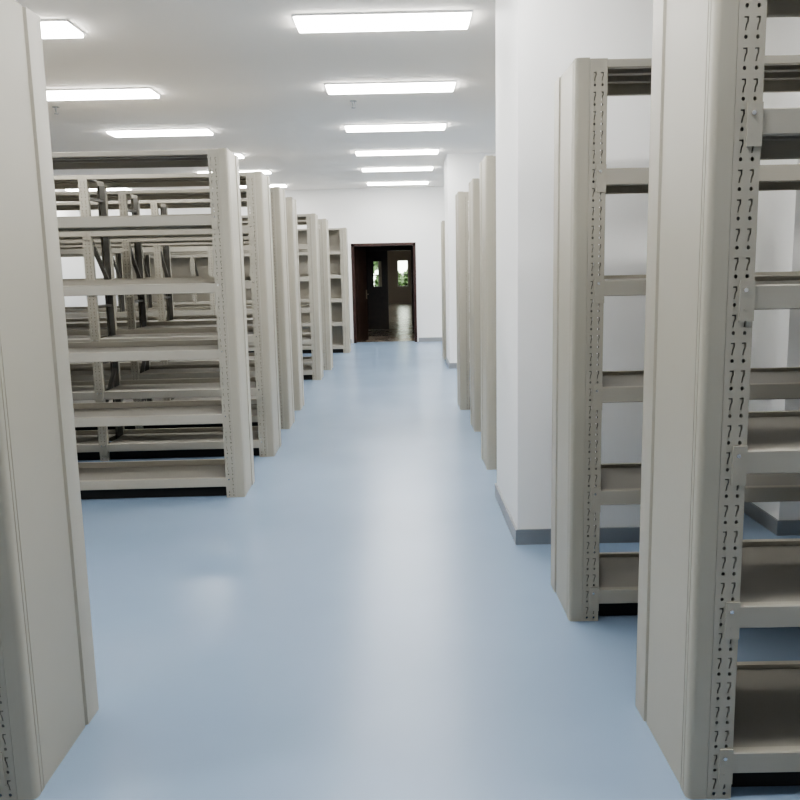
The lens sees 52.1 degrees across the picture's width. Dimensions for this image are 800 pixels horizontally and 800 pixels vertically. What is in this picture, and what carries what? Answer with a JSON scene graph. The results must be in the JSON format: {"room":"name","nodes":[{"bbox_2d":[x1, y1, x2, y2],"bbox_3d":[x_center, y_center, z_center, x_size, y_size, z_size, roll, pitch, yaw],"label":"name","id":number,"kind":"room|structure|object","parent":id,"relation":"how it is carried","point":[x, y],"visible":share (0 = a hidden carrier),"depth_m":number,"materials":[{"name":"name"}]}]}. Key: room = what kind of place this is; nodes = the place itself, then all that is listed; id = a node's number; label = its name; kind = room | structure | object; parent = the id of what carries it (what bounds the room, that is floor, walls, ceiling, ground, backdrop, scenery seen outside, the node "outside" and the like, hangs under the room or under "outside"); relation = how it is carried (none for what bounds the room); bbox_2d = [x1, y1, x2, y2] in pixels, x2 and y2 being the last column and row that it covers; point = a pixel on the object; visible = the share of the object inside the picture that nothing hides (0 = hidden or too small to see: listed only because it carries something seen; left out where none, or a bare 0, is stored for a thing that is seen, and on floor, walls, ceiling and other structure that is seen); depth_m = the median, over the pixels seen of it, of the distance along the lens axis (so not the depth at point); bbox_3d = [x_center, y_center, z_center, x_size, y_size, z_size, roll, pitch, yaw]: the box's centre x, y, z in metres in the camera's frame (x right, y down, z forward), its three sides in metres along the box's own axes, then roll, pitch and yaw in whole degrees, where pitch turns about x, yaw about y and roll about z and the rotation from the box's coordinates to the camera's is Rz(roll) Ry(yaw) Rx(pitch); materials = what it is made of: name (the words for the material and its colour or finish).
{"room":"archive storage room","nodes":[
{"label":"archive storage room","id":0,"kind":"room"},
{"bbox_2d":[55,190,86,306],"bbox_3d":[-6.677,-1.115,7.370,0.150,3.380,20.110,-1,9,0],"label":"wall","id":1,"kind":"structure","parent":0,"point":[72,267],"depth_m":16.51,"materials":[{"name":"white paint"}]},
{"bbox_2d":[15,0,495,190],"bbox_3d":[-1.363,-2.831,6.998,10.550,0.100,19.910,-1,9,0],"label":"ceiling","id":2,"kind":"structure","parent":0,"point":[243,71],"depth_m":7.25,"materials":[{"name":"paint"}]},
{"bbox_2d":[40,19,85,38],"bbox_3d":[-2.786,-2.502,5.546,1.189,0.034,0.324,-1,9,0],"label":"recessed light","id":3,"kind":"object","parent":2,"relation":"in","point":[50,28],"visible":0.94,"depth_m":5.51,"materials":[{"name":"white plastic"}]},
{"bbox_2d":[65,188,131,190],"bbox_3d":[-5.817,-4.061,15.798,1.189,0.034,0.324,-1,9,0],"label":"recessed light","id":4,"kind":"object","parent":2,"relation":"in","point":[108,189],"visible":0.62,"depth_m":15.66,"materials":[{"name":"white plastic"}]},
{"bbox_2d":[46,87,160,100],"bbox_3d":[-2.846,-2.817,7.542,1.189,0.034,0.324,-1,9,0],"label":"recessed light","id":5,"kind":"object","parent":2,"relation":"in","point":[135,92],"visible":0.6,"depth_m":7.46,"materials":[{"name":"white plastic"}]},
{"bbox_2d":[105,128,213,136],"bbox_3d":[-2.821,-3.151,9.646,1.189,0.034,0.324,-1,9,0],"label":"recessed light","id":6,"kind":"object","parent":2,"relation":"in","point":[176,131],"visible":1,"depth_m":9.54,"materials":[{"name":"white plastic"}]},
{"bbox_2d":[196,170,271,173],"bbox_3d":[-2.747,-3.776,13.586,1.189,0.034,0.324,-1,9,0],"label":"recessed light","id":7,"kind":"object","parent":2,"relation":"in","point":[263,171],"visible":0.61,"depth_m":13.44,"materials":[{"name":"white plastic"}]},
{"bbox_2d":[233,153,244,158],"bbox_3d":[-2.837,-3.471,11.670,1.189,0.034,0.324,-1,9,0],"label":"recessed light","id":8,"kind":"object","parent":2,"relation":"in","point":[239,155],"visible":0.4,"depth_m":11.56,"materials":[{"name":"white plastic"}]},
{"bbox_2d":[240,184,286,187],"bbox_3d":[-2.787,-4.124,15.789,1.189,0.034,0.324,-1,9,0],"label":"recessed light","id":9,"kind":"object","parent":2,"relation":"in","point":[271,185],"visible":0.4,"depth_m":15.64,"materials":[{"name":"white plastic"}]},
{"bbox_2d":[292,10,472,32],"bbox_3d":[-0.116,-2.558,5.538,1.189,0.034,0.324,-1,9,0],"label":"recessed light","id":10,"kind":"object","parent":2,"relation":"in","point":[445,19],"visible":1,"depth_m":5.46,"materials":[{"name":"white plastic"}]},
{"bbox_2d":[324,80,455,94],"bbox_3d":[-0.087,-2.875,7.533,1.189,0.034,0.324,-1,9,0],"label":"recessed light","id":11,"kind":"object","parent":2,"relation":"in","point":[405,86],"visible":1,"depth_m":7.44,"materials":[{"name":"white plastic"}]},
{"bbox_2d":[344,122,446,131],"bbox_3d":[-0.054,-3.209,9.637,1.189,0.034,0.324,-1,9,0],"label":"recessed light","id":12,"kind":"object","parent":2,"relation":"in","point":[402,126],"visible":1,"depth_m":9.53,"materials":[{"name":"white plastic"}]},
{"bbox_2d":[355,149,438,155],"bbox_3d":[-0.042,-3.530,11.662,1.189,0.034,0.324,-1,9,0],"label":"recessed light","id":13,"kind":"object","parent":2,"relation":"in","point":[396,151],"visible":1,"depth_m":11.53,"materials":[{"name":"white plastic"}]},
{"bbox_2d":[361,166,433,171],"bbox_3d":[-0.043,-3.833,13.578,1.189,0.034,0.324,-1,9,0],"label":"recessed light","id":14,"kind":"object","parent":2,"relation":"in","point":[409,168],"visible":1,"depth_m":13.44,"materials":[{"name":"white plastic"}]},
{"bbox_2d":[367,181,428,185],"bbox_3d":[-0.043,-4.182,15.780,1.189,0.034,0.324,-1,9,0],"label":"recessed light","id":15,"kind":"object","parent":2,"relation":"in","point":[391,182],"visible":1,"depth_m":15.63,"materials":[{"name":"white plastic"}]},
{"bbox_2d":[78,187,444,342],"bbox_3d":[-1.331,-2.833,17.178,10.550,3.280,0.200,-1,9,0],"label":"wall","id":16,"kind":"structure","parent":0,"point":[414,214],"depth_m":16.94,"materials":[{"name":"white paint"}]},
{"bbox_2d":[351,242,416,342],"bbox_3d":[-0.326,-2.300,17.542,1.343,2.070,0.791,-1,9,0],"label":"door","id":17,"kind":"structure","parent":16,"relation":"in","point":[358,255],"depth_m":17.43,"materials":[{"name":"brown wood"}]},
{"bbox_2d":[351,337,441,342],"bbox_3d":[-1.297,-1.239,17.323,10.550,0.085,0.012,-1,9,0],"label":"baseboard","id":18,"kind":"structure","parent":16,"relation":"attached to","point":[431,339],"depth_m":17.31,"materials":[{"name":"metal"}]},
{"bbox_2d":[354,245,412,247],"bbox_3d":[-0.299,-3.096,20.873,2.600,2.600,0.200,-1,9,0],"label":"wall","id":19,"kind":"structure","parent":0,"point":[408,245],"depth_m":20.65,"materials":[{"name":"brown wood"}]},
{"bbox_2d":[366,247,413,329],"bbox_3d":[-0.314,-2.834,20.914,1.340,2.070,0.240,-1,9,0],"label":"door","id":20,"kind":"structure","parent":19,"relation":"in","point":[376,258],"depth_m":20.89,"materials":[{"name":"brown wood"}]},
{"bbox_2d":[387,250,411,303],"bbox_3d":[-0.504,-4.585,29.344,7.000,2.900,17.000,-1,9,0],"label":"wall","id":21,"kind":"structure","parent":0,"point":[396,294],"depth_m":37.61,"materials":[{"name":"paint"}]},
{"bbox_2d":[397,260,408,286],"bbox_3d":[0.132,-5.825,37.632,0.530,1.230,0.060,-1,9,0],"label":"window","id":22,"kind":"structure","parent":21,"relation":"in","point":[402,265],"depth_m":37.62,"materials":[{"name":"clear glass"}]},
{"bbox_2d":[0,303,799,799],"bbox_3d":[-1.295,-1.225,17.828,10.550,0.100,40.800,-1,9,0],"label":"floor","id":23,"kind":"structure","parent":0,"point":[369,621],"depth_m":3.39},
{"bbox_2d":[0,0,98,799],"bbox_3d":[-3.199,0.039,2.447,4.236,2.293,0.516,-1,9,0],"label":"rack","id":24,"kind":"object","parent":23,"relation":"on","point":[49,695],"visible":1,"depth_m":2.43,"materials":[{"name":"metal"}]},
{"bbox_2d":[52,148,254,498],"bbox_3d":[-3.198,-0.453,5.554,4.236,2.293,0.438,-1,9,-1],"label":"rack","id":25,"kind":"object","parent":23,"relation":"on","point":[233,476],"visible":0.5,"depth_m":5.51,"materials":[{"name":"metal"}]},
{"bbox_2d":[52,155,211,162],"bbox_3d":[-1.882,-1.598,5.408,1.300,0.027,0.374,-1,9,-1],"label":"shelf","id":26,"kind":"object","parent":25,"relation":"attached to","point":[55,158],"depth_m":5.45,"materials":[{"name":"metal"}]},
{"bbox_2d":[84,283,194,285],"bbox_3d":[-1.864,-0.766,5.540,1.300,0.027,0.374,-1,9,-1],"label":"shelf","id":27,"kind":"object","parent":25,"relation":"attached to","point":[85,284],"depth_m":5.59,"materials":[{"name":"metal"}]},
{"bbox_2d":[68,345,221,352],"bbox_3d":[-1.854,-0.336,5.607,1.300,0.027,0.374,-1,9,-1],"label":"shelf","id":28,"kind":"object","parent":25,"relation":"attached to","point":[71,348],"depth_m":5.58,"materials":[{"name":"metal"}]},
{"bbox_2d":[73,405,221,416],"bbox_3d":[-1.845,0.093,5.676,1.300,0.027,0.374,-1,9,-1],"label":"shelf","id":29,"kind":"object","parent":25,"relation":"attached to","point":[79,410],"depth_m":5.68,"materials":[{"name":"metal"}]},
{"bbox_2d":[78,464,228,479],"bbox_3d":[-1.836,0.523,5.744,1.300,0.027,0.374,-1,9,-1],"label":"shelf","id":30,"kind":"object","parent":25,"relation":"attached to","point":[86,471],"depth_m":5.75,"materials":[{"name":"metal"}]},
{"bbox_2d":[54,171,280,460],"bbox_3d":[-3.094,-0.650,6.786,4.056,2.293,0.478,-1,9,-1],"label":"rack","id":31,"kind":"object","parent":23,"relation":"on","point":[197,441],"visible":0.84,"depth_m":6.74,"materials":[{"name":"metal"}]},
{"bbox_2d":[54,180,95,183],"bbox_3d":[-3.147,-1.762,6.614,1.240,0.027,0.414,-1,9,-1],"label":"shelf","id":32,"kind":"object","parent":31,"relation":"attached to","point":[55,181],"depth_m":6.68,"materials":[{"name":"metal"}]},
{"bbox_2d":[67,335,106,338],"bbox_3d":[-3.119,-0.500,6.814,1.240,0.027,0.414,-1,9,-1],"label":"shelf","id":33,"kind":"object","parent":31,"relation":"attached to","point":[68,336],"depth_m":6.87,"materials":[{"name":"metal"}]},
{"bbox_2d":[71,385,107,391],"bbox_3d":[-3.110,-0.070,6.881,1.240,0.027,0.414,-1,9,-1],"label":"shelf","id":34,"kind":"object","parent":31,"relation":"attached to","point":[75,388],"depth_m":6.91,"materials":[{"name":"metal"}]},
{"bbox_2d":[76,434,115,443],"bbox_3d":[-3.101,0.359,6.949,1.240,0.027,0.414,-1,9,-1],"label":"shelf","id":35,"kind":"object","parent":31,"relation":"attached to","point":[80,438],"depth_m":7.00,"materials":[{"name":"metal"}]},
{"bbox_2d":[96,177,248,182],"bbox_3d":[-1.837,-1.794,6.639,1.240,0.027,0.414,-1,9,-1],"label":"shelf","id":36,"kind":"object","parent":31,"relation":"attached to","point":[102,179],"depth_m":6.57,"materials":[{"name":"metal"}]},
{"bbox_2d":[104,331,253,337],"bbox_3d":[-1.810,-0.532,6.839,1.240,0.027,0.414,-1,9,-1],"label":"shelf","id":37,"kind":"object","parent":31,"relation":"attached to","point":[115,334],"depth_m":6.89,"materials":[{"name":"metal"}]},
{"bbox_2d":[107,381,258,390],"bbox_3d":[-1.801,-0.102,6.907,1.240,0.027,0.414,-1,9,-1],"label":"shelf","id":38,"kind":"object","parent":31,"relation":"attached to","point":[120,385],"depth_m":6.93,"materials":[{"name":"metal"}]},
{"bbox_2d":[109,431,260,443],"bbox_3d":[-1.792,0.327,6.975,1.240,0.027,0.414,-1,9,-1],"label":"shelf","id":39,"kind":"object","parent":31,"relation":"attached to","point":[126,437],"depth_m":6.95,"materials":[{"name":"metal"}]},
{"bbox_2d":[55,187,294,429],"bbox_3d":[-3.213,-0.832,7.949,4.236,2.293,0.430,-1,9,-1],"label":"rack","id":40,"kind":"object","parent":23,"relation":"on","point":[145,371],"visible":0.45,"depth_m":7.87,"materials":[{"name":"metal"}]},
{"bbox_2d":[55,194,129,197],"bbox_3d":[-3.266,-1.943,7.773,1.300,0.027,0.374,-1,9,-1],"label":"shelf","id":41,"kind":"object","parent":40,"relation":"attached to","point":[56,195],"depth_m":7.83,"materials":[{"name":"metal"}]},
{"bbox_2d":[67,326,138,329],"bbox_3d":[-3.239,-0.681,7.972,1.300,0.027,0.374,-1,9,-1],"label":"shelf","id":42,"kind":"object","parent":40,"relation":"attached to","point":[68,327],"depth_m":7.98,"materials":[{"name":"metal"}]},
{"bbox_2d":[70,369,139,374],"bbox_3d":[-3.230,-0.251,8.040,1.300,0.027,0.374,-1,9,-1],"label":"shelf","id":43,"kind":"object","parent":40,"relation":"attached to","point":[72,371],"depth_m":8.07,"materials":[{"name":"metal"}]},
{"bbox_2d":[133,192,246,195],"bbox_3d":[-1.897,-1.976,7.799,1.300,0.027,0.374,-1,9,-1],"label":"shelf","id":44,"kind":"object","parent":40,"relation":"attached to","point":[134,193],"depth_m":7.74,"materials":[{"name":"metal"}]},
{"bbox_2d":[140,323,255,327],"bbox_3d":[-1.870,-0.714,7.999,1.300,0.027,0.374,-1,9,-1],"label":"shelf","id":45,"kind":"object","parent":40,"relation":"attached to","point":[145,325],"depth_m":8.08,"materials":[{"name":"metal"}]},
{"bbox_2d":[140,367,257,373],"bbox_3d":[-1.861,-0.285,8.067,1.300,0.027,0.374,-1,9,-1],"label":"shelf","id":46,"kind":"object","parent":40,"relation":"attached to","point":[149,370],"depth_m":8.04,"materials":[{"name":"metal"}]},
{"bbox_2d":[251,409,259,414],"bbox_3d":[-1.851,0.145,8.135,1.300,0.027,0.374,-1,9,-1],"label":"shelf","id":47,"kind":"object","parent":40,"relation":"attached to","point":[253,411],"depth_m":8.18,"materials":[{"name":"metal"}]},
{"bbox_2d":[56,197,303,410],"bbox_3d":[-3.239,-0.999,9.011,4.236,2.293,0.430,-1,9,-1],"label":"rack","id":48,"kind":"object","parent":23,"relation":"on","point":[164,260],"visible":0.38,"depth_m":8.93,"materials":[{"name":"metal"}]},
{"bbox_2d":[56,203,159,206],"bbox_3d":[-3.292,-2.110,8.834,1.300,0.027,0.374,-1,9,-1],"label":"shelf","id":49,"kind":"object","parent":48,"relation":"attached to","point":[57,204],"depth_m":8.75,"materials":[{"name":"metal"}]},
{"bbox_2d":[66,320,157,323],"bbox_3d":[-3.264,-0.848,9.034,1.300,0.027,0.374,-1,9,-1],"label":"shelf","id":50,"kind":"object","parent":48,"relation":"attached to","point":[67,321],"depth_m":9.11,"materials":[{"name":"metal"}]},
{"bbox_2d":[70,361,160,363],"bbox_3d":[-3.255,-0.419,9.102,1.300,0.027,0.374,-1,9,-1],"label":"shelf","id":51,"kind":"object","parent":48,"relation":"attached to","point":[121,362],"depth_m":8.91,"materials":[{"name":"metal"}]},
{"bbox_2d":[73,398,163,402],"bbox_3d":[-3.246,0.011,9.170,1.300,0.027,0.374,-1,9,-1],"label":"shelf","id":52,"kind":"object","parent":48,"relation":"attached to","point":[154,399],"depth_m":9.09,"materials":[{"name":"metal"}]},
{"bbox_2d":[163,202,246,204],"bbox_3d":[-1.922,-2.144,8.861,1.300,0.027,0.374,-1,9,-1],"label":"shelf","id":53,"kind":"object","parent":48,"relation":"attached to","point":[164,203],"depth_m":8.90,"materials":[{"name":"metal"}]},
{"bbox_2d":[170,318,252,320],"bbox_3d":[-1.895,-0.882,9.061,1.300,0.027,0.374,-1,9,-1],"label":"shelf","id":54,"kind":"object","parent":48,"relation":"attached to","point":[171,319],"depth_m":9.12,"materials":[{"name":"metal"}]},
{"bbox_2d":[170,356,254,360],"bbox_3d":[-1.886,-0.452,9.129,1.300,0.027,0.374,-1,9,-1],"label":"shelf","id":55,"kind":"object","parent":48,"relation":"attached to","point":[251,358],"depth_m":8.99,"materials":[{"name":"metal"}]},
{"bbox_2d":[171,396,256,400],"bbox_3d":[-1.877,-0.023,9.197,1.300,0.027,0.374,-1,9,-1],"label":"shelf","id":56,"kind":"object","parent":48,"relation":"attached to","point":[253,398],"depth_m":9.09,"materials":[{"name":"metal"}]},
{"bbox_2d":[60,213,323,379],"bbox_3d":[-3.252,-1.396,11.520,4.236,2.293,0.430,-1,9,-1],"label":"rack","id":57,"kind":"object","parent":23,"relation":"on","point":[312,245],"visible":0.34,"depth_m":11.36,"materials":[{"name":"metal"}]},
{"bbox_2d":[65,311,119,313],"bbox_3d":[-4.647,-1.212,11.517,1.300,0.027,0.374,-1,9,-1],"label":"shelf","id":58,"kind":"object","parent":57,"relation":"attached to","point":[66,312],"depth_m":11.60,"materials":[{"name":"metal"}]},
{"bbox_2d":[123,309,210,311],"bbox_3d":[-3.278,-1.245,11.543,1.300,0.027,0.374,-1,9,-1],"label":"shelf","id":59,"kind":"object","parent":57,"relation":"attached to","point":[124,310],"depth_m":11.55,"materials":[{"name":"metal"}]},
{"bbox_2d":[60,219,332,369],"bbox_3d":[-3.204,-1.577,12.655,4.236,2.293,0.430,-1,9,-1],"label":"rack","id":60,"kind":"object","parent":23,"relation":"on","point":[324,231],"visible":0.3,"depth_m":12.58,"materials":[{"name":"metal"}]},
{"bbox_2d":[115,228,350,352],"bbox_3d":[-3.080,-1.997,15.292,4.236,2.293,0.430,-1,9,-1],"label":"rack","id":61,"kind":"object","parent":23,"relation":"on","point":[192,264],"visible":0.28,"depth_m":15.36,"materials":[{"name":"metal"}]},
{"bbox_2d":[441,221,446,358],"bbox_3d":[2.148,-1.880,13.842,2.866,2.293,0.430,-1,9,0],"label":"rack","id":62,"kind":"object","parent":23,"relation":"on","point":[443,275],"visible":0.02,"depth_m":13.70,"materials":[{"name":"metal"}]},
{"bbox_2d":[455,191,469,409],"bbox_3d":[2.057,-1.088,8.854,2.866,2.293,0.430,-1,9,0],"label":"rack","id":63,"kind":"object","parent":23,"relation":"on","point":[461,198],"visible":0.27,"depth_m":8.68,"materials":[{"name":"metal"}]},
{"bbox_2d":[469,178,480,431],"bbox_3d":[2.101,-0.899,7.656,2.866,2.293,0.430,-1,9,0],"label":"rack","id":64,"kind":"object","parent":23,"relation":"on","point":[474,185],"visible":0.12,"depth_m":7.52,"materials":[{"name":"metal"}]},
{"bbox_2d":[479,155,496,469],"bbox_3d":[2.062,-0.668,6.198,2.866,2.293,0.438,-1,9,0],"label":"rack","id":65,"kind":"object","parent":23,"relation":"on","point":[487,167],"visible":0.25,"depth_m":6.05,"materials":[{"name":"metal"}]},
{"bbox_2d":[551,55,799,620],"bbox_3d":[2.131,-0.246,3.528,2.866,2.293,0.438,-1,9,0],"label":"rack","id":66,"kind":"object","parent":23,"relation":"on","point":[587,582],"visible":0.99,"depth_m":3.41,"materials":[{"name":"metal"}]},
{"bbox_2d":[593,557,638,586],"bbox_3d":[1.496,0.776,3.694,1.300,0.027,0.374,-1,9,0],"label":"shelf","id":67,"kind":"object","parent":66,"relation":"attached to","point":[613,571],"depth_m":3.69,"materials":[{"name":"metal"}]},
{"bbox_2d":[605,275,787,279],"bbox_3d":[1.469,-0.513,3.490,1.300,0.027,0.374,-1,9,0],"label":"shelf","id":68,"kind":"object","parent":66,"relation":"attached to","point":[607,277],"depth_m":3.67,"materials":[{"name":"metal"}]},
{"bbox_2d":[595,467,799,488],"bbox_3d":[1.487,0.346,3.626,1.300,0.027,0.374,-1,9,0],"label":"shelf","id":69,"kind":"object","parent":66,"relation":"attached to","point":[611,477],"depth_m":3.56,"materials":[{"name":"metal"}]},
{"bbox_2d":[596,65,799,83],"bbox_3d":[1.451,-1.345,3.358,1.300,0.027,0.374,-1,9,0],"label":"shelf","id":70,"kind":"object","parent":66,"relation":"attached to","point":[773,74],"depth_m":3.41,"materials":[{"name":"metal"}]},
{"bbox_2d":[596,371,799,386],"bbox_3d":[1.478,-0.083,3.558,1.300,0.027,0.374,-1,9,0],"label":"shelf","id":71,"kind":"object","parent":66,"relation":"attached to","point":[609,378],"depth_m":3.57,"materials":[{"name":"metal"}]},
{"bbox_2d":[635,0,799,798],"bbox_3d":[2.221,-0.068,2.389,2.866,2.293,0.524,-1,9,0],"label":"rack","id":72,"kind":"object","parent":23,"relation":"on","point":[720,723],"visible":1,"depth_m":2.27,"materials":[{"name":"metal"}]},
{"bbox_2d":[733,668,799,746],"bbox_3d":[1.587,0.954,2.555,1.300,0.027,0.460,-1,9,0],"label":"shelf","id":73,"kind":"object","parent":72,"relation":"attached to","point":[767,700],"depth_m":2.53,"materials":[{"name":"metal"}]},
{"bbox_2d":[740,545,799,601],"bbox_3d":[1.577,0.525,2.487,1.300,0.027,0.460,-1,9,0],"label":"shelf","id":74,"kind":"object","parent":72,"relation":"attached to","point":[769,573],"depth_m":2.47,"materials":[{"name":"metal"}]},
{"bbox_2d":[747,416,799,447],"bbox_3d":[1.568,0.095,2.419,1.300,0.027,0.460,-1,9,0],"label":"shelf","id":75,"kind":"object","parent":72,"relation":"attached to","point":[763,431],"depth_m":2.40,"materials":[{"name":"metal"}]},
{"bbox_2d":[755,280,799,284],"bbox_3d":[1.559,-0.334,2.351,1.300,0.027,0.460,-1,9,0],"label":"shelf","id":76,"kind":"object","parent":72,"relation":"attached to","point":[758,282],"depth_m":2.37,"materials":[{"name":"metal"}]},
{"bbox_2d":[762,136,799,140],"bbox_3d":[1.550,-0.764,2.283,1.300,0.027,0.460,-1,9,0],"label":"shelf","id":77,"kind":"object","parent":72,"relation":"attached to","point":[764,138],"depth_m":2.35,"materials":[{"name":"metal"}]},
{"bbox_2d":[444,153,495,362],"bbox_3d":[1.138,-2.132,12.733,0.815,3.180,0.900,-1,9,0],"label":"pillar","id":78,"kind":"structure","parent":0,"point":[459,169],"depth_m":12.24,"materials":[{"name":"white paint"}]},
{"bbox_2d":[446,357,469,368],"bbox_3d":[1.171,-0.604,12.975,0.839,0.085,0.924,-1,9,0],"label":"baseboard","id":79,"kind":"structure","parent":78,"relation":"attached to","point":[450,365],"depth_m":12.52,"materials":[{"name":"metal"}]},
{"bbox_2d":[495,0,652,528],"bbox_3d":[1.055,-0.863,4.729,0.885,3.180,0.970,-1,9,0],"label":"pillar","id":80,"kind":"structure","parent":0,"point":[537,41],"depth_m":4.29,"materials":[{"name":"white paint"}]},
{"bbox_2d":[495,483,639,544],"bbox_3d":[1.087,0.666,4.970,0.909,0.085,0.994,-1,9,0],"label":"baseboard","id":81,"kind":"structure","parent":80,"relation":"attached to","point":[607,534],"depth_m":4.48,"materials":[{"name":"vinyl"}]},
{"bbox_2d":[749,17,799,519],"bbox_3d":[2.509,-0.899,4.761,0.875,3.180,0.915,-1,9,0],"label":"wall","id":82,"kind":"structure","parent":0,"point":[776,332],"depth_m":4.49,"materials":[{"name":"white paint"}]},
{"bbox_2d":[744,502,799,535],"bbox_3d":[2.542,0.629,5.003,0.899,0.085,0.939,-1,9,0],"label":"baseboard","id":83,"kind":"structure","parent":82,"relation":"attached to","point":[778,527],"depth_m":4.60,"materials":[{"name":"metal"}]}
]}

